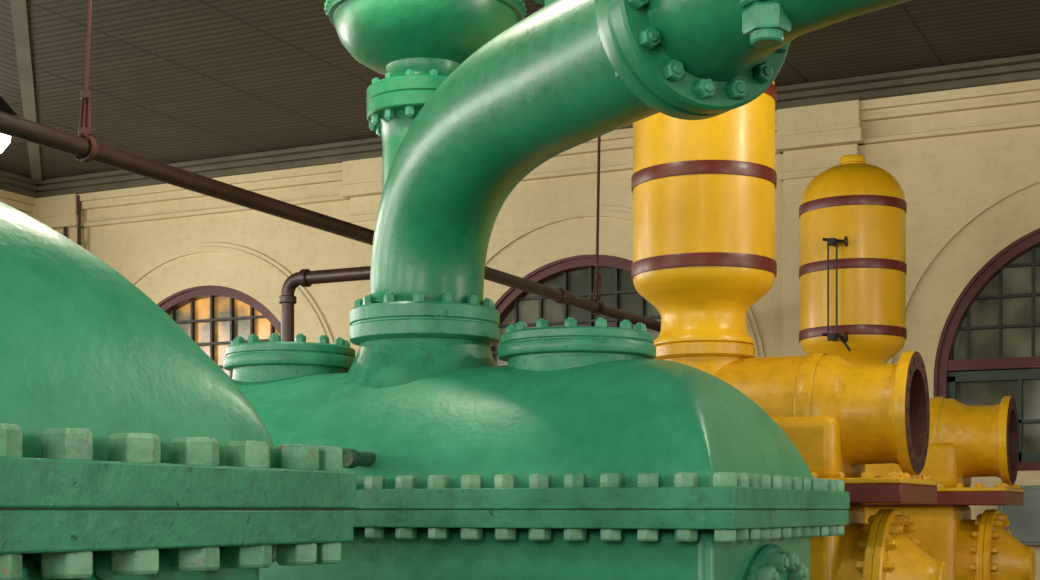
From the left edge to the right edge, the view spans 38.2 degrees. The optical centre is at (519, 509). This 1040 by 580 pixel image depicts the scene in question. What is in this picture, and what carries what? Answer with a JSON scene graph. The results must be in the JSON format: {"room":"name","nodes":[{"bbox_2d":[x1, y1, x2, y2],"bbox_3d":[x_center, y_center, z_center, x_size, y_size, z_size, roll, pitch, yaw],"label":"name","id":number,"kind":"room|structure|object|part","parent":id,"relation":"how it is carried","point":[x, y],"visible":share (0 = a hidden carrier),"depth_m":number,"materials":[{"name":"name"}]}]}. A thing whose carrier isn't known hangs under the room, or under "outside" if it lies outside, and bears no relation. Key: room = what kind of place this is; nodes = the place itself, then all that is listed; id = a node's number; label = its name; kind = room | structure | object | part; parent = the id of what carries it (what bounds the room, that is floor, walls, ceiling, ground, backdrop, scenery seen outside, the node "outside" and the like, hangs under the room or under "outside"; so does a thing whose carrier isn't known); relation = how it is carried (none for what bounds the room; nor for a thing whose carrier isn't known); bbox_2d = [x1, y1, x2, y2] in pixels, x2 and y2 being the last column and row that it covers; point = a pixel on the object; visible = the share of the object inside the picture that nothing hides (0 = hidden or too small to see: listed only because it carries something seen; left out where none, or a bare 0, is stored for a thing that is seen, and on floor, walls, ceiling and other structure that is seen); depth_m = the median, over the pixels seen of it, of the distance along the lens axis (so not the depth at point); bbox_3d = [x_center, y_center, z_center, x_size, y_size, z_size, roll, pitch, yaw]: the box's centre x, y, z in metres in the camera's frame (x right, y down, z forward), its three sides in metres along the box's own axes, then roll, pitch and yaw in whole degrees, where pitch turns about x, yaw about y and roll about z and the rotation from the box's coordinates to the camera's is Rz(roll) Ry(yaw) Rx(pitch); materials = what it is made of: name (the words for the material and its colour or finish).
{"room":"pumping station","nodes":[
{"label":"pumping station","id":0,"kind":"room"},
{"bbox_2d":[0,0,30,177],"bbox_3d":[-2.110,-4.050,5.639,18.637,0.001,20.300,0,0,26],"label":"ceiling","id":1,"kind":"structure","parent":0,"point":[14,158],"depth_m":14.41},
{"bbox_2d":[26,0,1039,178],"bbox_3d":[-1.641,-4.050,5.411,19.680,0.001,20.300,0,0,26],"label":"ceiling","id":2,"kind":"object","parent":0,"point":[171,81],"depth_m":13.51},
{"bbox_2d":[10,0,41,181],"bbox_3d":[-2.110,-4.037,5.639,0.120,0.035,27.558,0,0,-17],"label":"trim","id":3,"kind":"structure","parent":2,"relation":"attached to","point":[18,7],"depth_m":13.75,"materials":[{"name":"grey paint"}]},
{"bbox_2d":[0,0,660,341],"bbox_3d":[-3.553,-0.875,6.384,1.750,6.351,20.180,0,0,26],"label":"pipe","id":4,"kind":"object","parent":2,"relation":"hanging from","point":[78,146],"visible":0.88,"depth_m":8.86,"materials":[{"name":"brown metal"}]},
{"bbox_2d":[83,126,1039,579],"bbox_3d":[2.860,-0.875,14.675,19.680,6.350,0.300,0,0,26],"label":"wall","id":5,"kind":"structure","parent":0,"point":[940,178],"depth_m":15.48,"materials":[{"name":"beige paint"}]},
{"bbox_2d":[63,195,80,245],"bbox_3d":[-5.610,-0.775,18.467,0.514,6.150,0.044,0,0,26],"label":"conduit","id":6,"kind":"object","parent":5,"relation":"attached to","point":[78,196],"visible":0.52,"depth_m":18.35,"materials":[{"name":"brown metal"}]},
{"bbox_2d":[157,285,280,334],"bbox_3d":[-3.686,-1.530,17.816,3.060,2.340,0.270,0,0,26],"label":"frame","id":7,"kind":"object","parent":5,"relation":"attached to","point":[182,298],"visible":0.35,"depth_m":17.72,"materials":[{"name":"brown wood"}]},
{"bbox_2d":[171,296,274,377],"bbox_3d":[-3.668,-2.075,17.852,2.700,1.350,0.070,0,0,26],"label":"muntins","id":8,"kind":"object","parent":7,"relation":"attached to","point":[252,317],"visible":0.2,"depth_m":17.84,"materials":[{"name":"black metal"}]},
{"bbox_2d":[169,297,279,376],"bbox_3d":[-3.649,-1.545,17.893,2.900,2.210,0.001,0,0,26],"label":"glass","id":9,"kind":"object","parent":7,"relation":"in","point":[222,304],"visible":0.02,"depth_m":17.85,"materials":[{"name":"clear glass"}]},
{"bbox_2d":[30,100,864,357],"bbox_3d":[0.808,-0.785,15.394,15.340,6.170,0.200,0,0,26],"label":"wall pilaster","id":10,"kind":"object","parent":5,"relation":"attached to","point":[812,140],"depth_m":14.51,"materials":[{"name":"beige paint"}]},
{"bbox_2d":[0,79,1039,227],"bbox_3d":[-1.641,-3.675,5.411,19.680,0.390,20.300,0,0,26],"label":"trim","id":11,"kind":"structure","parent":5,"relation":"attached to","point":[1013,105],"depth_m":15.47,"materials":[{"name":"beige paint"}]},
{"bbox_2d":[0,53,1039,197],"bbox_3d":[-1.641,-3.960,5.411,19.680,0.180,20.300,0,0,26],"label":"trim","id":12,"kind":"structure","parent":5,"relation":"attached to","point":[1022,67],"depth_m":16.31,"materials":[{"name":"grey paint"}]},
{"bbox_2d":[495,255,632,324],"bbox_3d":[0.722,-1.530,15.675,3.060,2.340,0.270,0,0,26],"label":"frame","id":13,"kind":"object","parent":5,"relation":"attached to","point":[504,305],"visible":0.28,"depth_m":15.76,"materials":[{"name":"brown wood"}]},
{"bbox_2d":[494,268,660,365],"bbox_3d":[0.759,-1.545,15.752,2.900,2.210,0.001,0,0,26],"label":"glass","id":14,"kind":"object","parent":13,"relation":"in","point":[578,281],"visible":0.02,"depth_m":15.81,"materials":[{"name":"glass"}]},
{"bbox_2d":[490,267,660,357],"bbox_3d":[0.739,-2.075,15.711,2.700,1.350,0.070,0,0,26],"label":"muntins","id":15,"kind":"object","parent":5,"relation":"attached to","point":[616,292],"visible":0.19,"depth_m":15.70,"materials":[{"name":"black metal"}]},
{"bbox_2d":[128,170,1039,363],"bbox_3d":[2.913,-2.175,14.464,18.700,1.950,0.035,0,0,26],"label":"trim","id":16,"kind":"structure","parent":5,"relation":"attached to","point":[1033,178],"depth_m":15.58,"materials":[{"name":"beige paint"}]},
{"bbox_2d":[934,228,1039,470],"bbox_3d":[5.219,-1.530,13.491,3.060,2.340,0.270,0,0,26],"label":"frame","id":17,"kind":"object","parent":5,"relation":"attached to","point":[990,270],"visible":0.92,"depth_m":13.89,"materials":[{"name":"brown wood"}]},
{"bbox_2d":[954,246,1039,451],"bbox_3d":[5.256,-1.545,13.567,2.900,2.210,0.001,0,0,26],"label":"glass","id":18,"kind":"object","parent":17,"relation":"in","point":[984,343],"visible":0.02,"depth_m":13.92,"materials":[{"name":"glass"}]},
{"bbox_2d":[947,369,1039,461],"bbox_3d":[5.230,-0.865,13.513,2.700,0.850,0.080,0,0,26],"label":"window","id":19,"kind":"structure","parent":5,"relation":"in","point":[1024,374],"depth_m":13.82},
{"bbox_2d":[950,247,1039,359],"bbox_3d":[5.237,-2.075,13.526,2.700,1.350,0.070,0,0,26],"label":"muntins","id":20,"kind":"object","parent":5,"relation":"attached to","point":[1032,263],"visible":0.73,"depth_m":13.89,"materials":[{"name":"black metal"}]},
{"bbox_2d":[998,485,1039,545],"bbox_3d":[4.554,0.050,13.575,0.430,0.540,0.180,0,0,26],"label":"electrical box","id":21,"kind":"object","parent":5,"relation":"attached to","point":[1024,519],"visible":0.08,"depth_m":13.48,"materials":[{"name":"grey metal"}]},
{"bbox_3d":[-1.619,2.400,5.456,20.280,0.200,21.000,0,0,26],"label":"floor","id":22,"kind":"structure","parent":0,"visible":0},
{"bbox_2d":[0,201,355,579],"bbox_3d":[-2.293,0.809,3.229,3.477,2.982,1.724,0,0,26],"label":"casing","id":23,"kind":"structure","parent":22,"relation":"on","point":[127,452],"depth_m":2.75,"materials":[{"name":"green paint"}]},
{"bbox_2d":[324,0,525,191],"bbox_3d":[-0.508,-0.650,8.085,1.096,5.900,1.096,0,0,34],"label":"vessel","id":24,"kind":"object","parent":22,"relation":"on","point":[416,45],"visible":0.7,"depth_m":7.80,"materials":[{"name":"green paint"}]},
{"bbox_2d":[223,291,849,579],"bbox_3d":[-0.436,0.674,6.817,3.477,3.253,1.717,0,0,26],"label":"casing","id":25,"kind":"structure","parent":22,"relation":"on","point":[588,454],"depth_m":5.98,"materials":[{"name":"green paint"}]},
{"bbox_2d":[369,0,790,304],"bbox_3d":[0.039,-1.515,5.966,0.690,1.311,2.526,0,0,-28],"label":"pipe","id":26,"kind":"object","parent":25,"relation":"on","point":[569,74],"visible":0.87,"depth_m":5.74,"materials":[{"name":"green metal"}]},
{"bbox_2d":[646,0,910,81],"bbox_3d":[1.917,0.172,3.869,3.530,4.255,0.655,0,0,35],"label":"pipe","id":27,"kind":"object","parent":22,"relation":"on","point":[717,40],"visible":1,"depth_m":4.62,"materials":[{"name":"green metal"}]},
{"bbox_2d":[655,342,949,579],"bbox_3d":[1.229,0.685,8.479,2.300,3.230,1.000,0,0,26],"label":"pump","id":28,"kind":"object","parent":22,"relation":"on","point":[841,416],"visible":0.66,"depth_m":7.95,"materials":[{"name":"yellow paint"}]},
{"bbox_2d":[631,81,776,345],"bbox_3d":[1.049,-1.849,8.567,0.824,1.833,0.824,0,0,26],"label":"tank","id":29,"kind":"object","parent":28,"relation":"on","point":[703,190],"visible":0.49,"depth_m":8.24,"materials":[{"name":"yellow metal"}]},
{"bbox_3d":[1.170,-0.150,8.508,2.170,0.030,1.000,0,0,26],"label":"plate","id":30,"kind":"part","parent":28,"relation":"part of","materials":[{"name":"yellow paint"}]},
{"bbox_3d":[1.170,-0.085,8.508,2.164,0.099,0.994,0,0,26],"label":"plate","id":31,"kind":"part","parent":28,"relation":"part of","materials":[{"name":"red paint"}]},
{"bbox_2d":[862,396,1035,579],"bbox_3d":[2.783,0.685,11.656,2.300,3.230,1.000,0,0,26],"label":"pump","id":32,"kind":"object","parent":22,"relation":"on","point":[966,442],"visible":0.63,"depth_m":11.08,"materials":[{"name":"yellow paint"}]},
{"bbox_2d":[799,154,906,364],"bbox_3d":[2.597,-1.849,11.738,0.838,1.833,0.829,0,0,-19],"label":"tank","id":33,"kind":"object","parent":32,"relation":"on","point":[853,267],"visible":0.82,"depth_m":11.40,"materials":[{"name":"yellow metal"}]},
{"bbox_3d":[2.724,-0.085,11.684,2.164,0.099,0.994,0,0,26],"label":"plate","id":34,"kind":"part","parent":32,"relation":"part of","materials":[{"name":"red paint"}]},
{"bbox_3d":[2.724,-0.150,11.684,2.170,0.030,1.000,0,0,26],"label":"plate","id":35,"kind":"part","parent":32,"relation":"part of","materials":[{"name":"yellow paint"}]},
{"bbox_3d":[-1.619,-4.160,5.456,20.280,0.180,21.000,0,0,26],"label":"ceiling","id":36,"kind":"structure","parent":0,"visible":0},
{"bbox_2d":[0,96,17,152],"bbox_3d":[-3.559,-3.220,10.067,0.410,1.660,0.410,0,0,26],"label":"pendant lamp","id":37,"kind":"object","parent":36,"relation":"hanging from","point":[4,107],"visible":0.43,"depth_m":10.02,"materials":[{"name":"white glass"}]},
{"bbox_3d":[-3.559,-2.520,10.067,0.280,0.260,0.280,0,0,26],"label":"globe","id":38,"kind":"part","parent":37,"relation":"part of","materials":[{"name":"white glass"}]},
{"bbox_3d":[-3.559,-3.320,10.067,0.410,1.460,0.410,0,0,26],"label":"lamp shade","id":39,"kind":"part","parent":37,"relation":"part of","materials":[{"name":"black metal"}]}
]}

